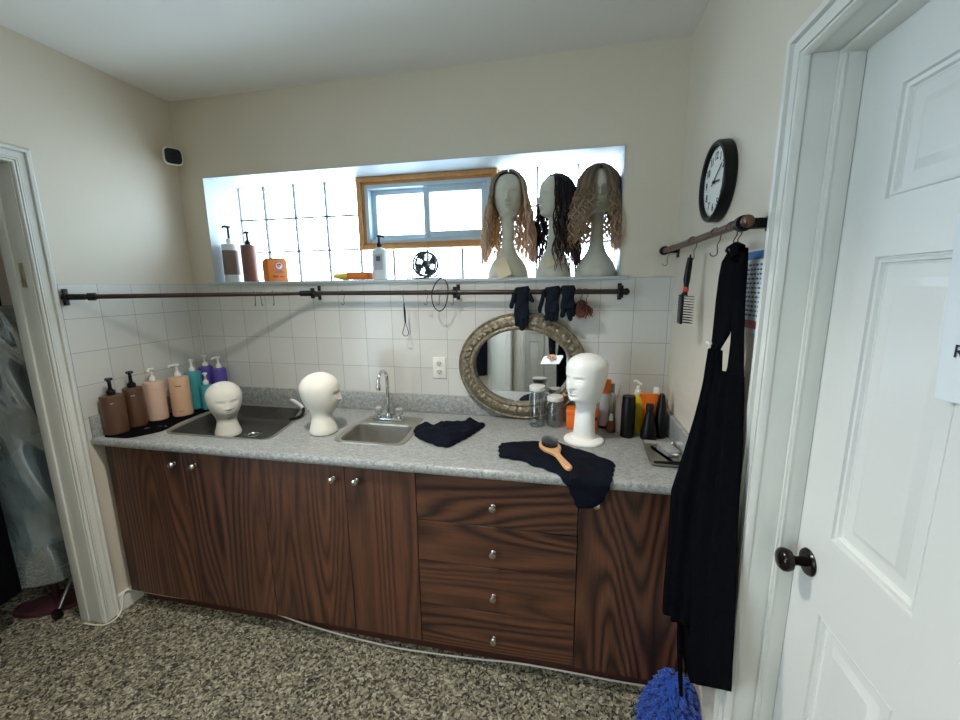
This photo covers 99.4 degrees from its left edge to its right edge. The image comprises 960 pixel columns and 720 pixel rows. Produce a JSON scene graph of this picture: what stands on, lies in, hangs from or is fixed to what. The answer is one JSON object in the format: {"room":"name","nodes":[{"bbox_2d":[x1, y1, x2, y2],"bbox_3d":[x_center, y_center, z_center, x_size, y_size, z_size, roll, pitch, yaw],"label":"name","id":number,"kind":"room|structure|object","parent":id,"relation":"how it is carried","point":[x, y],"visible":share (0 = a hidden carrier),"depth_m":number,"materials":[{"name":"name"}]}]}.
{"room":"wig salon","nodes":[
{"label":"wig salon","id":0,"kind":"room"},
{"bbox_2d":[0,248,16,323],"bbox_3d":[-2.708,-0.218,2.978,1.980,2.592,0.100,1,11,12],"label":"wall","id":1,"kind":"structure","parent":0,"point":[5,295],"depth_m":3.05,"materials":[{"name":"beige paint"}]},
{"bbox_2d":[0,25,192,594],"bbox_3d":[-2.104,0.177,0.784,0.120,2.592,3.504,1,11,12],"label":"wall","id":2,"kind":"structure","parent":0,"point":[112,207],"depth_m":1.91,"materials":[{"name":"beige paint"}]},
{"bbox_2d":[0,142,119,622],"bbox_3d":[-1.971,0.290,1.385,0.149,2.149,0.973,1,11,12],"label":"door frame","id":3,"kind":"structure","parent":2,"relation":"in","point":[24,246],"depth_m":1.77,"materials":[{"name":"white wood"}]},
{"bbox_2d":[56,284,202,440],"bbox_3d":[-1.754,-0.034,2.129,0.005,0.713,0.680,1,11,12],"label":"tile backsplash","id":4,"kind":"structure","parent":2,"relation":"attached to","point":[107,338],"depth_m":2.03,"materials":[{"name":"white tile"}]},
{"bbox_2d":[117,586,143,610],"bbox_3d":[-1.792,1.207,2.081,0.014,0.090,0.128,1,11,12],"label":"baseboard","id":5,"kind":"structure","parent":2,"relation":"attached to","point":[129,597],"depth_m":2.07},
{"bbox_2d":[162,147,182,165],"bbox_3d":[-1.665,-1.093,2.200,0.095,0.088,0.088,9,14,43],"label":"security camera","id":6,"kind":"object","parent":2,"relation":"attached to","point":[171,156],"visible":1,"depth_m":2.17,"materials":[{"name":"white plastic"}]},
{"bbox_2d":[60,289,311,305],"bbox_3d":[-1.356,-0.316,1.974,1.027,0.072,0.045,-5,11,-23],"label":"rod","id":7,"kind":"object","parent":2,"relation":"attached to","point":[65,296],"visible":0.99,"depth_m":1.92,"materials":[{"name":"black metal"}]},
{"bbox_2d":[0,540,644,719],"bbox_3d":[-1.724,1.488,1.069,4.974,0.100,3.980,1,11,12],"label":"floor","id":8,"kind":"structure","parent":0,"point":[159,659],"depth_m":1.70,"materials":[{"name":"carpet"}]},
{"bbox_2d":[0,298,72,619],"bbox_3d":[-2.276,0.427,1.733,0.370,1.760,0.970,1,11,12],"label":"rack","id":9,"kind":"object","parent":8,"relation":"on","point":[58,612],"visible":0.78,"depth_m":2.07,"materials":[{"name":"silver metal"}]},
{"bbox_2d":[0,503,21,605],"bbox_3d":[-2.251,0.326,1.645,0.316,1.551,0.342,-9,13,-38],"label":"coat","id":10,"kind":"object","parent":9,"relation":"hanging from","point":[10,586],"visible":1,"depth_m":1.82,"materials":[{"name":"fabric"}]},
{"bbox_2d":[0,306,77,618],"bbox_3d":[-2.219,0.493,2.008,0.338,1.531,0.332,-7,12,-31],"label":"bag","id":11,"kind":"object","parent":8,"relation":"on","point":[42,605],"visible":0.64,"depth_m":1.92,"materials":[{"name":"clear plastic"}]},
{"bbox_2d":[0,305,70,587],"bbox_3d":[-2.207,0.408,1.975,0.403,1.330,0.378,6,13,34],"label":"plastic cover","id":12,"kind":"object","parent":11,"relation":"on","point":[10,307],"visible":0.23,"depth_m":1.88,"materials":[{"name":"clear plastic"}]},
{"bbox_2d":[105,446,288,621],"bbox_3d":[-1.291,0.786,2.182,0.840,0.870,0.630,1,11,12],"label":"base cabinet","id":13,"kind":"object","parent":8,"relation":"on","point":[194,527],"visible":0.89,"depth_m":1.89,"materials":[{"name":"brown wood"}]},
{"bbox_2d":[88,386,688,494],"bbox_3d":[-0.458,0.307,1.932,2.628,0.138,0.648,1,11,12],"label":"countertop","id":14,"kind":"structure","parent":13,"relation":"on","point":[476,456],"depth_m":1.78,"materials":[{"name":"grey stone"}]},
{"bbox_2d":[105,408,209,437],"bbox_3d":[-1.611,0.306,2.174,0.229,0.003,0.608,1,11,12],"label":"mat","id":15,"kind":"object","parent":14,"relation":"on","point":[171,421],"visible":0.55,"depth_m":2.03,"materials":[{"name":"black fabric"}]},
{"bbox_2d":[98,377,129,434],"bbox_3d":[-1.737,0.214,1.928,0.091,0.271,0.092,-9,13,-37],"label":"pump bottle","id":16,"kind":"object","parent":15,"relation":"on","point":[113,408],"visible":1,"depth_m":1.91,"materials":[{"name":"brown plastic"}]},
{"bbox_2d":[121,371,147,427],"bbox_3d":[-1.721,0.190,2.024,0.080,0.282,0.081,-9,13,-37],"label":"pump bottle","id":17,"kind":"object","parent":15,"relation":"on","point":[134,396],"visible":0.98,"depth_m":2.00,"materials":[{"name":"brown plastic"}]},
{"bbox_2d":[142,368,168,420],"bbox_3d":[-1.695,0.175,2.123,0.091,0.276,0.092,-9,13,-37],"label":"pump bottle","id":18,"kind":"object","parent":15,"relation":"on","point":[154,392],"visible":1,"depth_m":2.10,"materials":[{"name":"beige plastic"}]},
{"bbox_2d":[167,364,193,416],"bbox_3d":[-1.617,0.158,2.193,0.094,0.282,0.094,-7,12,-29],"label":"pump bottle","id":19,"kind":"object","parent":15,"relation":"on","point":[178,384],"visible":1,"depth_m":2.17,"materials":[{"name":"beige plastic"}]},
{"bbox_2d":[184,359,202,409],"bbox_3d":[-1.625,0.135,2.314,0.080,0.284,0.080,-9,13,-37],"label":"pump bottle","id":20,"kind":"object","parent":15,"relation":"on","point":[195,378],"visible":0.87,"depth_m":2.29,"materials":[{"name":"teal plastic"}]},
{"bbox_2d":[198,355,212,383],"bbox_3d":[-1.619,0.112,2.415,0.074,0.292,0.077,-9,13,-37],"label":"pump bottle","id":21,"kind":"object","parent":15,"relation":"on","point":[205,367],"visible":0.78,"depth_m":2.39,"materials":[{"name":"plastic"}]},
{"bbox_2d":[199,372,211,409],"bbox_3d":[-1.543,0.173,2.300,0.062,0.212,0.066,-9,13,-37],"label":"pump bottle","id":22,"kind":"object","parent":15,"relation":"on","point":[206,384],"visible":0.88,"depth_m":2.28,"materials":[{"name":"teal plastic"}]},
{"bbox_2d":[211,356,227,383],"bbox_3d":[-1.532,0.117,2.402,0.074,0.284,0.074,-9,13,-37],"label":"pump bottle","id":23,"kind":"object","parent":15,"relation":"on","point":[219,373],"visible":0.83,"depth_m":2.37,"materials":[{"name":"plastic"}]},
{"bbox_2d":[166,403,301,440],"bbox_3d":[-1.219,0.353,2.142,0.639,0.093,0.510,1,11,12],"label":"sink","id":24,"kind":"object","parent":14,"relation":"in","point":[258,422],"visible":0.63,"depth_m":2.27,"materials":[{"name":"silver metal"}]},
{"bbox_2d":[204,381,241,436],"bbox_3d":[-1.333,0.255,2.133,0.166,0.290,0.186,-10,14,-42],"label":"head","id":25,"kind":"object","parent":24,"relation":"in","point":[223,399],"visible":0.98,"depth_m":2.08},
{"bbox_2d":[289,399,309,420],"bbox_3d":[-0.968,0.285,2.209,0.117,0.119,0.213,-5,11,-21],"label":"shower","id":26,"kind":"object","parent":24,"relation":"on","point":[301,406],"visible":0.8,"depth_m":2.18,"materials":[{"name":"white plastic"}]},
{"bbox_2d":[299,372,341,436],"bbox_3d":[-0.740,0.200,1.903,0.186,0.290,0.166,-2,10,-6],"label":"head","id":27,"kind":"object","parent":14,"relation":"on","point":[319,392],"visible":1,"depth_m":1.85},
{"bbox_2d":[335,415,422,445],"bbox_3d":[-0.468,0.387,1.971,0.355,0.115,0.385,1,11,12],"label":"sink","id":28,"kind":"object","parent":14,"relation":"in","point":[369,431],"visible":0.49,"depth_m":2.03,"materials":[{"name":"silver metal"}]},
{"bbox_2d":[342,424,410,443],"bbox_3d":[-0.478,0.400,1.925,0.297,0.106,0.229,1,11,12],"label":"basin","id":29,"kind":"object","parent":28,"relation":"in","point":[364,433],"depth_m":2.02,"materials":[{"name":"silver metal"}]},
{"bbox_2d":[373,369,404,420],"bbox_3d":[-0.478,0.179,2.032,0.160,0.270,0.138,1,11,12],"label":"faucet","id":30,"kind":"object","parent":14,"relation":"on","point":[388,416],"visible":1,"depth_m":2.07,"materials":[{"name":"silver metal"}]},
{"bbox_2d":[413,417,485,447],"bbox_3d":[-0.143,0.312,1.923,0.291,0.044,0.344,8,14,41],"label":"cloth","id":31,"kind":"object","parent":14,"relation":"on","point":[446,434],"visible":1,"depth_m":1.84,"materials":[{"name":"black fabric"}]},
{"bbox_2d":[459,313,584,418],"bbox_3d":[0.204,0.034,2.031,0.640,0.536,0.063,1,11,12],"label":"oval mirror","id":32,"kind":"object","parent":14,"relation":"on","point":[499,361],"visible":0.8,"depth_m":2.04,"materials":[{"name":"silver metal"}]},
{"bbox_2d":[475,330,568,401],"bbox_3d":[0.208,0.031,2.048,0.484,0.380,0.007,1,10,12],"label":"mirror glass","id":33,"kind":"object","parent":32,"relation":"attached to","point":[508,362],"depth_m":2.04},
{"bbox_2d":[529,384,545,425],"bbox_3d":[0.277,0.220,1.973,0.078,0.200,0.078,1,11,12],"label":"glass jar","id":34,"kind":"object","parent":14,"relation":"on","point":[533,387],"visible":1,"depth_m":1.94,"materials":[{"name":"white"}]},
{"bbox_2d":[547,394,563,424],"bbox_3d":[0.362,0.245,1.970,0.080,0.150,0.080,1,11,12],"label":"glass jar","id":35,"kind":"object","parent":14,"relation":"on","point":[550,397],"visible":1,"depth_m":1.93,"materials":[{"name":"white"}]},
{"bbox_2d":[498,441,615,508],"bbox_3d":[0.298,0.427,1.620,0.508,0.134,0.279,8,14,40],"label":"cloth","id":36,"kind":"object","parent":14,"relation":"on","point":[589,480],"visible":0.82,"depth_m":1.50,"materials":[{"name":"black fabric"}]},
{"bbox_2d":[539,435,571,470],"bbox_3d":[0.295,0.354,1.570,0.083,0.047,0.256,-3,11,-10],"label":"hairbrush","id":37,"kind":"object","parent":36,"relation":"on","point":[552,447],"visible":1,"depth_m":1.60,"materials":[{"name":"brown wood"}]},
{"bbox_2d":[542,440,557,447],"bbox_3d":[0.281,0.336,1.644,0.063,0.011,0.079,-3,13,-11],"label":"cushion","id":38,"kind":"object","parent":37,"relation":"on","point":[545,443],"depth_m":1.62,"materials":[{"name":"black plastic"}]},
{"bbox_2d":[566,405,598,430],"bbox_3d":[0.486,0.276,1.946,0.148,0.096,0.090,1,11,12],"label":"storage box","id":39,"kind":"object","parent":14,"relation":"on","point":[570,409],"visible":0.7,"depth_m":1.92,"materials":[{"name":"orange plastic"}]},
{"bbox_2d":[564,353,608,447],"bbox_3d":[0.459,0.162,1.758,0.182,0.388,0.180,1,10,8],"label":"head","id":40,"kind":"object","parent":14,"relation":"on","point":[587,373],"visible":1,"depth_m":1.70},
{"bbox_2d":[598,379,611,428],"bbox_3d":[0.589,0.206,1.927,0.054,0.240,0.036,1,11,12],"label":"bottle","id":41,"kind":"object","parent":14,"relation":"on","point":[605,397],"visible":0.88,"depth_m":1.92,"materials":[{"name":"grey plastic"}]},
{"bbox_2d":[606,413,614,432],"bbox_3d":[0.604,0.289,1.879,0.036,0.090,0.036,1,11,12],"label":"dropper bottle","id":42,"kind":"object","parent":14,"relation":"on","point":[610,424],"visible":1,"depth_m":1.87,"materials":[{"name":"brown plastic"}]},
{"bbox_2d":[607,383,615,421],"bbox_3d":[0.632,0.213,1.959,0.042,0.210,0.042,1,11,12],"label":"spray bottle","id":43,"kind":"object","parent":14,"relation":"on","point":[612,391],"visible":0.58,"depth_m":1.94,"materials":[{"name":"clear plastic"}]},
{"bbox_2d":[615,384,623,432],"bbox_3d":[0.646,0.221,1.871,0.044,0.226,0.044,1,11,12],"label":"spray bottle","id":44,"kind":"object","parent":14,"relation":"on","point":[619,397],"visible":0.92,"depth_m":1.86,"materials":[{"name":"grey plastic"}]},
{"bbox_2d":[620,394,635,438],"bbox_3d":[0.660,0.251,1.816,0.060,0.188,0.060,1,11,12],"label":"bottle","id":45,"kind":"object","parent":14,"relation":"on","point":[628,409],"visible":1,"depth_m":1.79,"materials":[{"name":"black plastic"}]},
{"bbox_2d":[634,380,642,432],"bbox_3d":[0.722,0.209,1.870,0.062,0.248,0.049,1,11,12],"label":"pump bottle","id":46,"kind":"object","parent":14,"relation":"on","point":[638,413],"visible":0.65,"depth_m":1.85,"materials":[{"name":"yellow plastic"}]},
{"bbox_2d":[639,403,656,439],"bbox_3d":[0.743,0.270,1.790,0.072,0.158,0.064,1,11,12],"label":"bottle","id":47,"kind":"object","parent":14,"relation":"on","point":[648,431],"visible":0.99,"depth_m":1.77,"materials":[{"name":"black plastic"}]},
{"bbox_2d":[639,393,658,422],"bbox_3d":[0.765,0.243,1.855,0.078,0.187,0.046,8,13,39],"label":"tube","id":48,"kind":"object","parent":14,"relation":"on","point":[646,398],"visible":0.48,"depth_m":1.84,"materials":[{"name":"orange plastic"}]},
{"bbox_2d":[653,387,659,415],"bbox_3d":[0.822,0.226,1.907,0.064,0.200,0.064,1,11,12],"label":"pump bottle","id":49,"kind":"object","parent":14,"relation":"on","point":[656,390],"visible":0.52,"depth_m":1.88,"materials":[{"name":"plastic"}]},
{"bbox_2d":[654,393,666,438],"bbox_3d":[0.803,0.244,1.807,0.058,0.200,0.064,1,11,12],"label":"bottle","id":50,"kind":"object","parent":14,"relation":"on","point":[660,416],"visible":0.92,"depth_m":1.79,"materials":[{"name":"black plastic"}]},
{"bbox_2d":[642,440,681,467],"bbox_3d":[0.729,0.373,1.627,0.130,0.014,0.246,2,11,15],"label":"metal tray","id":51,"kind":"object","parent":14,"relation":"on","point":[650,446],"visible":0.68,"depth_m":1.62,"materials":[{"name":"silver metal"}]},
{"bbox_2d":[653,461,679,464],"bbox_3d":[0.711,0.389,1.539,0.100,0.005,0.027,0,10,4],"label":"comb","id":52,"kind":"object","parent":51,"relation":"on","point":[656,462],"visible":0.84,"depth_m":1.54,"materials":[{"name":"black plastic"}]},
{"bbox_2d":[656,441,679,456],"bbox_3d":[0.754,0.358,1.634,0.054,0.032,0.083,-2,10,-8],"label":"plastic box","id":53,"kind":"object","parent":51,"relation":"on","point":[666,448],"visible":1,"depth_m":1.62,"materials":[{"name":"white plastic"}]},
{"bbox_2d":[260,459,427,646],"bbox_3d":[-0.536,0.806,2.024,0.701,0.870,0.630,1,11,12],"label":"base cabinet","id":54,"kind":"object","parent":8,"relation":"on","point":[344,545],"visible":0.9,"depth_m":1.74,"materials":[{"name":"brown wood"}]},
{"bbox_2d":[84,589,644,686],"bbox_3d":[-0.614,1.244,1.786,2.600,0.094,0.203,1,11,12],"label":"cable","id":55,"kind":"object","parent":8,"relation":"on","point":[503,661],"visible":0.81,"depth_m":1.78,"materials":[{"name":"white plastic"}]},
{"bbox_2d":[415,473,577,671],"bbox_3d":[0.115,0.823,1.888,0.628,0.870,0.630,1,11,12],"label":"base cabinet","id":56,"kind":"object","parent":8,"relation":"on","point":[497,561],"visible":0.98,"depth_m":1.60,"materials":[{"name":"brown wood"}]},
{"bbox_2d":[572,490,684,684],"bbox_3d":[0.620,0.836,1.783,0.402,0.870,0.630,1,11,12],"label":"base cabinet","id":57,"kind":"object","parent":8,"relation":"on","point":[622,632],"visible":0.44,"depth_m":1.51,"materials":[{"name":"brown wood"}]},
{"bbox_2d":[634,667,701,719],"bbox_3d":[0.678,1.216,1.427,0.246,0.250,0.241,1,11,12],"label":"fluffy duster","id":58,"kind":"object","parent":8,"relation":"on","point":[660,700],"visible":0.93,"depth_m":1.39,"materials":[{"name":"blue fabric"}]},
{"bbox_2d":[0,0,709,101],"bbox_3d":[-1.756,-1.159,0.584,4.974,0.100,3.980,1,11,12],"label":"ceiling","id":59,"kind":"structure","parent":0,"point":[169,50],"depth_m":1.64,"materials":[{"name":"white paint"}]},
{"bbox_2d":[169,36,691,283],"bbox_3d":[-0.360,-0.133,2.360,2.914,2.592,0.356,1,11,12],"label":"wall","id":60,"kind":"structure","parent":0,"point":[634,95],"depth_m":1.91,"materials":[{"name":"beige paint"}]},
{"bbox_2d":[202,144,625,281],"bbox_3d":[-0.419,-0.725,2.203,2.238,0.570,0.250,1,11,12],"label":"window recess","id":61,"kind":"structure","parent":60,"relation":"attached to","point":[221,197],"depth_m":2.17,"materials":[{"name":"white paint"}]},
{"bbox_2d":[208,276,626,284],"bbox_3d":[-0.417,-0.435,2.250,2.300,0.017,0.282,1,11,12],"label":"trim","id":62,"kind":"structure","parent":60,"relation":"attached to","point":[576,277],"depth_m":2.08,"materials":[{"name":"white paint"}]},
{"bbox_2d":[221,225,241,281],"bbox_3d":[-1.465,-0.622,2.393,0.088,0.322,0.088,-6,12,-28],"label":"pump bottle","id":63,"kind":"object","parent":62,"relation":"on","point":[230,255],"visible":0.95,"depth_m":2.37,"materials":[{"name":"white plastic"}]},
{"bbox_2d":[240,231,259,281],"bbox_3d":[-1.350,-0.605,2.383,0.081,0.290,0.081,1,11,12],"label":"pump bottle","id":64,"kind":"object","parent":62,"relation":"on","point":[248,251],"visible":1,"depth_m":2.36,"materials":[{"name":"brown plastic"}]},
{"bbox_2d":[262,258,287,280],"bbox_3d":[-1.193,-0.524,2.373,0.082,0.131,0.108,9,14,41],"label":"box","id":65,"kind":"object","parent":62,"relation":"on","point":[274,269],"visible":0.94,"depth_m":2.34,"materials":[{"name":"orange cardboard"}]},
{"bbox_2d":[273,271,284,277],"bbox_3d":[-1.161,-0.496,2.354,0.034,0.038,0.057,1,11,12],"label":"print","id":66,"kind":"object","parent":65,"relation":"attached to","point":[276,274],"depth_m":2.35},
{"bbox_2d":[333,272,373,279],"bbox_3d":[-0.706,-0.468,2.268,0.224,0.045,0.104,1,11,12],"label":"tube","id":67,"kind":"object","parent":62,"relation":"on","point":[343,275],"visible":0.94,"depth_m":2.22,"materials":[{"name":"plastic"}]},
{"bbox_2d":[372,235,388,279],"bbox_3d":[-0.546,-0.558,2.219,0.084,0.238,0.085,-1,10,0],"label":"pump bottle","id":68,"kind":"object","parent":62,"relation":"on","point":[379,255],"visible":0.99,"depth_m":2.19,"materials":[{"name":"white plastic"}]},
{"bbox_2d":[406,251,461,311],"bbox_3d":[-0.258,-0.412,2.112,0.298,0.308,0.173,5,12,29],"label":"desk fan","id":69,"kind":"object","parent":62,"relation":"on","point":[421,255],"visible":0.99,"depth_m":2.14,"materials":[{"name":"grey plastic"}]},
{"bbox_2d":[488,174,527,278],"bbox_3d":[0.141,-0.668,2.056,0.209,0.516,0.229,0,10,6],"label":"mannequin","id":70,"kind":"object","parent":62,"relation":"on","point":[508,187],"visible":0.99,"depth_m":2.02},
{"bbox_2d":[480,169,536,267],"bbox_3d":[0.145,-0.716,2.091,0.294,0.484,0.218,0,10,3],"label":"wig","id":71,"kind":"object","parent":70,"relation":"on","point":[527,232],"visible":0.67,"depth_m":2.08,"materials":[{"name":"brown fabric"}]},
{"bbox_2d":[536,176,570,276],"bbox_3d":[0.372,-0.663,2.037,0.178,0.488,0.184,2,11,13],"label":"mannequin","id":72,"kind":"object","parent":62,"relation":"on","point":[546,200],"visible":0.6,"depth_m":1.99},
{"bbox_2d":[534,172,581,271],"bbox_3d":[0.399,-0.683,2.047,0.196,0.478,0.262,-5,11,-23],"label":"wig","id":73,"kind":"object","parent":72,"relation":"on","point":[564,188],"visible":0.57,"depth_m":1.95,"materials":[{"name":"black"}]},
{"bbox_2d":[575,168,615,276],"bbox_3d":[0.574,-0.667,1.992,0.193,0.507,0.183,9,14,42],"label":"mannequin","id":74,"kind":"object","parent":62,"relation":"on","point":[596,261],"visible":0.72,"depth_m":1.96},
{"bbox_2d":[560,163,621,252],"bbox_3d":[0.529,-0.733,1.967,0.295,0.410,0.295,1,11,10],"label":"wig","id":75,"kind":"object","parent":74,"relation":"on","point":[580,215],"visible":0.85,"depth_m":1.88,"materials":[{"name":"brown"}]},
{"bbox_2d":[239,386,612,419],"bbox_3d":[-0.394,0.233,2.231,2.628,0.100,0.020,1,11,12],"label":"backsplash","id":76,"kind":"structure","parent":60,"relation":"attached to","point":[410,402],"depth_m":2.23,"materials":[{"name":"grey stone"}]},
{"bbox_2d":[237,162,617,280],"bbox_3d":[-0.393,-0.748,2.326,2.246,0.578,0.018,1,11,12],"label":"window","id":77,"kind":"structure","parent":60,"relation":"in","point":[326,216],"depth_m":2.44,"materials":[{"name":"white glass"}]},
{"bbox_2d":[355,168,500,251],"bbox_3d":[-0.290,-0.830,2.299,0.804,0.391,0.134,1,11,12],"label":"window","id":78,"kind":"structure","parent":60,"relation":"in","point":[368,189],"depth_m":2.27,"materials":[{"name":"brown wood"}]},
{"bbox_2d":[193,277,674,401],"bbox_3d":[-0.391,0.381,2.273,2.634,1.613,0.008,1,11,12],"label":"backsplash","id":79,"kind":"structure","parent":60,"relation":"attached to","point":[283,343],"depth_m":2.19,"materials":[{"name":"white tile"}]},
{"bbox_2d":[433,357,445,377],"bbox_3d":[-0.215,0.041,2.163,0.072,0.115,0.009,1,11,12],"label":"wall outlet","id":80,"kind":"object","parent":60,"relation":"attached to","point":[439,363],"visible":1,"depth_m":2.16,"materials":[{"name":"beige plastic"}]},
{"bbox_2d":[310,283,629,299],"bbox_3d":[-0.117,-0.338,2.034,1.635,0.081,0.082,1,11,12],"label":"rod","id":81,"kind":"object","parent":60,"relation":"attached to","point":[456,292],"visible":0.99,"depth_m":2.00,"materials":[{"name":"black metal"}]},
{"bbox_2d":[509,286,533,330],"bbox_3d":[0.200,-0.246,1.951,0.119,0.213,0.043,1,11,12],"label":"glove","id":82,"kind":"object","parent":81,"relation":"hanging from","point":[521,296],"visible":1,"depth_m":1.94,"materials":[{"name":"black fabric"}]},
{"bbox_2d":[538,286,560,321],"bbox_3d":[0.326,-0.264,1.916,0.106,0.169,0.043,1,11,12],"label":"glove","id":83,"kind":"object","parent":81,"relation":"hanging from","point":[551,294],"visible":1,"depth_m":1.90,"materials":[{"name":"black fabric"}]},
{"bbox_2d":[560,285,575,320],"bbox_3d":[0.408,-0.264,1.895,0.071,0.165,0.043,0,10,6],"label":"glove","id":84,"kind":"object","parent":81,"relation":"hanging from","point":[567,306],"visible":1,"depth_m":1.88,"materials":[{"name":"black fabric"}]},
{"label":"s-hook","id":85,"kind":"object","parent":81,"relation":"hanging from","visible":0},
{"bbox_2d":[575,300,592,317],"bbox_3d":[0.480,-0.233,1.891,0.089,0.091,0.050,6,13,34],"label":"hairpiece","id":86,"kind":"object","parent":85,"relation":"hanging from","point":[582,309],"visible":0.99,"depth_m":1.88,"materials":[{"name":"brown"}]},
{"label":"s-hook","id":87,"kind":"object","parent":81,"relation":"hanging from","visible":0},
{"bbox_2d":[402,304,408,335],"bbox_3d":[-0.385,-0.204,2.090,0.033,0.166,0.018,7,13,35],"label":"tool","id":88,"kind":"object","parent":87,"relation":"hanging from","point":[404,304],"visible":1,"depth_m":2.09,"materials":[{"name":"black metal"}]},
{"bbox_2d":[666,0,823,719],"bbox_3d":[0.601,0.247,0.219,0.140,2.592,3.504,1,11,12],"label":"wall","id":89,"kind":"structure","parent":0,"point":[739,47],"depth_m":1.31,"materials":[{"name":"beige paint"}]},
{"bbox_2d":[659,214,767,257],"bbox_3d":[0.752,-0.408,1.398,0.079,0.060,0.912,1,11,12],"label":"rod","id":90,"kind":"object","parent":89,"relation":"attached to","point":[742,223],"visible":0.88,"depth_m":1.09,"materials":[{"name":"brown metal"}]},
{"bbox_2d":[709,227,721,256],"bbox_3d":[0.686,-0.344,1.187,0.032,0.082,0.003,1,11,12],"label":"s-hook","id":91,"kind":"object","parent":90,"relation":"hanging from","point":[716,227],"visible":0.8,"depth_m":1.19,"materials":[{"name":"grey metal"}]},
{"bbox_2d":[725,221,737,253],"bbox_3d":[0.661,-0.322,1.071,0.032,0.082,0.003,1,11,12],"label":"s-hook","id":92,"kind":"object","parent":90,"relation":"hanging from","point":[731,221],"visible":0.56,"depth_m":1.07,"materials":[{"name":"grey metal"}]},
{"bbox_2d":[728,221,741,251],"bbox_3d":[0.655,-0.317,1.044,0.032,0.082,0.003,4,11,22],"label":"s-hook","id":93,"kind":"object","parent":90,"relation":"hanging from","point":[732,221],"visible":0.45,"depth_m":1.04,"materials":[{"name":"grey metal"}]},
{"bbox_2d":[662,241,748,696],"bbox_3d":[0.648,0.403,1.124,0.097,1.421,0.303,-1,10,-2],"label":"apron","id":94,"kind":"object","parent":93,"relation":"hanging from","point":[699,589],"visible":1,"depth_m":1.13,"materials":[{"name":"black fabric"}]},
{"bbox_3d":[0.732,-0.384,1.405,0.032,0.082,0.003,1,11,12],"label":"s-hook","id":95,"kind":"object","parent":90,"relation":"hanging from","visible":0},
{"bbox_2d":[677,254,693,323],"bbox_3d":[0.727,-0.248,1.431,0.043,0.241,0.048,1,11,12],"label":"brush","id":96,"kind":"object","parent":95,"relation":"hanging from","point":[687,274],"visible":1,"depth_m":1.42,"materials":[{"name":"black plastic"}]},
{"bbox_2d":[699,138,737,222],"bbox_3d":[0.759,-0.571,1.308,0.037,0.246,0.246,1,11,12],"label":"wall clock","id":97,"kind":"object","parent":89,"relation":"attached to","point":[718,179],"visible":1,"depth_m":1.27,"materials":[{"name":"black plastic"}]},
{"bbox_2d":[745,248,764,333],"bbox_3d":[0.724,-0.185,1.101,0.001,0.217,0.215,1,11,12],"label":"chart","id":98,"kind":"object","parent":89,"relation":"attached to","point":[755,257],"visible":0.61,"depth_m":1.07,"materials":[{"name":"white paper"}]},
{"bbox_2d":[713,0,959,719],"bbox_3d":[0.673,0.416,0.642,0.164,2.107,0.880,1,11,12],"label":"door","id":99,"kind":"structure","parent":89,"relation":"in","point":[847,602],"depth_m":0.82,"materials":[{"name":"white paint"}]},
{"bbox_2d":[935,213,959,403],"bbox_3d":[0.698,-0.064,0.525,0.007,0.284,0.241,1,11,12],"label":"paper sign","id":100,"kind":"object","parent":99,"relation":"attached to","point":[948,375],"visible":1,"depth_m":0.62,"materials":[{"name":"white paper"}]},
{"label":"outside","id":101,"kind":"structure","parent":0,"visible":0},
{"bbox_2d":[457,191,467,277],"bbox_3d":[-0.134,-0.521,3.329,0.060,3.000,0.060,1,11,12],"label":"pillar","id":102,"kind":"structure","parent":101,"point":[461,196],"depth_m":3.20,"materials":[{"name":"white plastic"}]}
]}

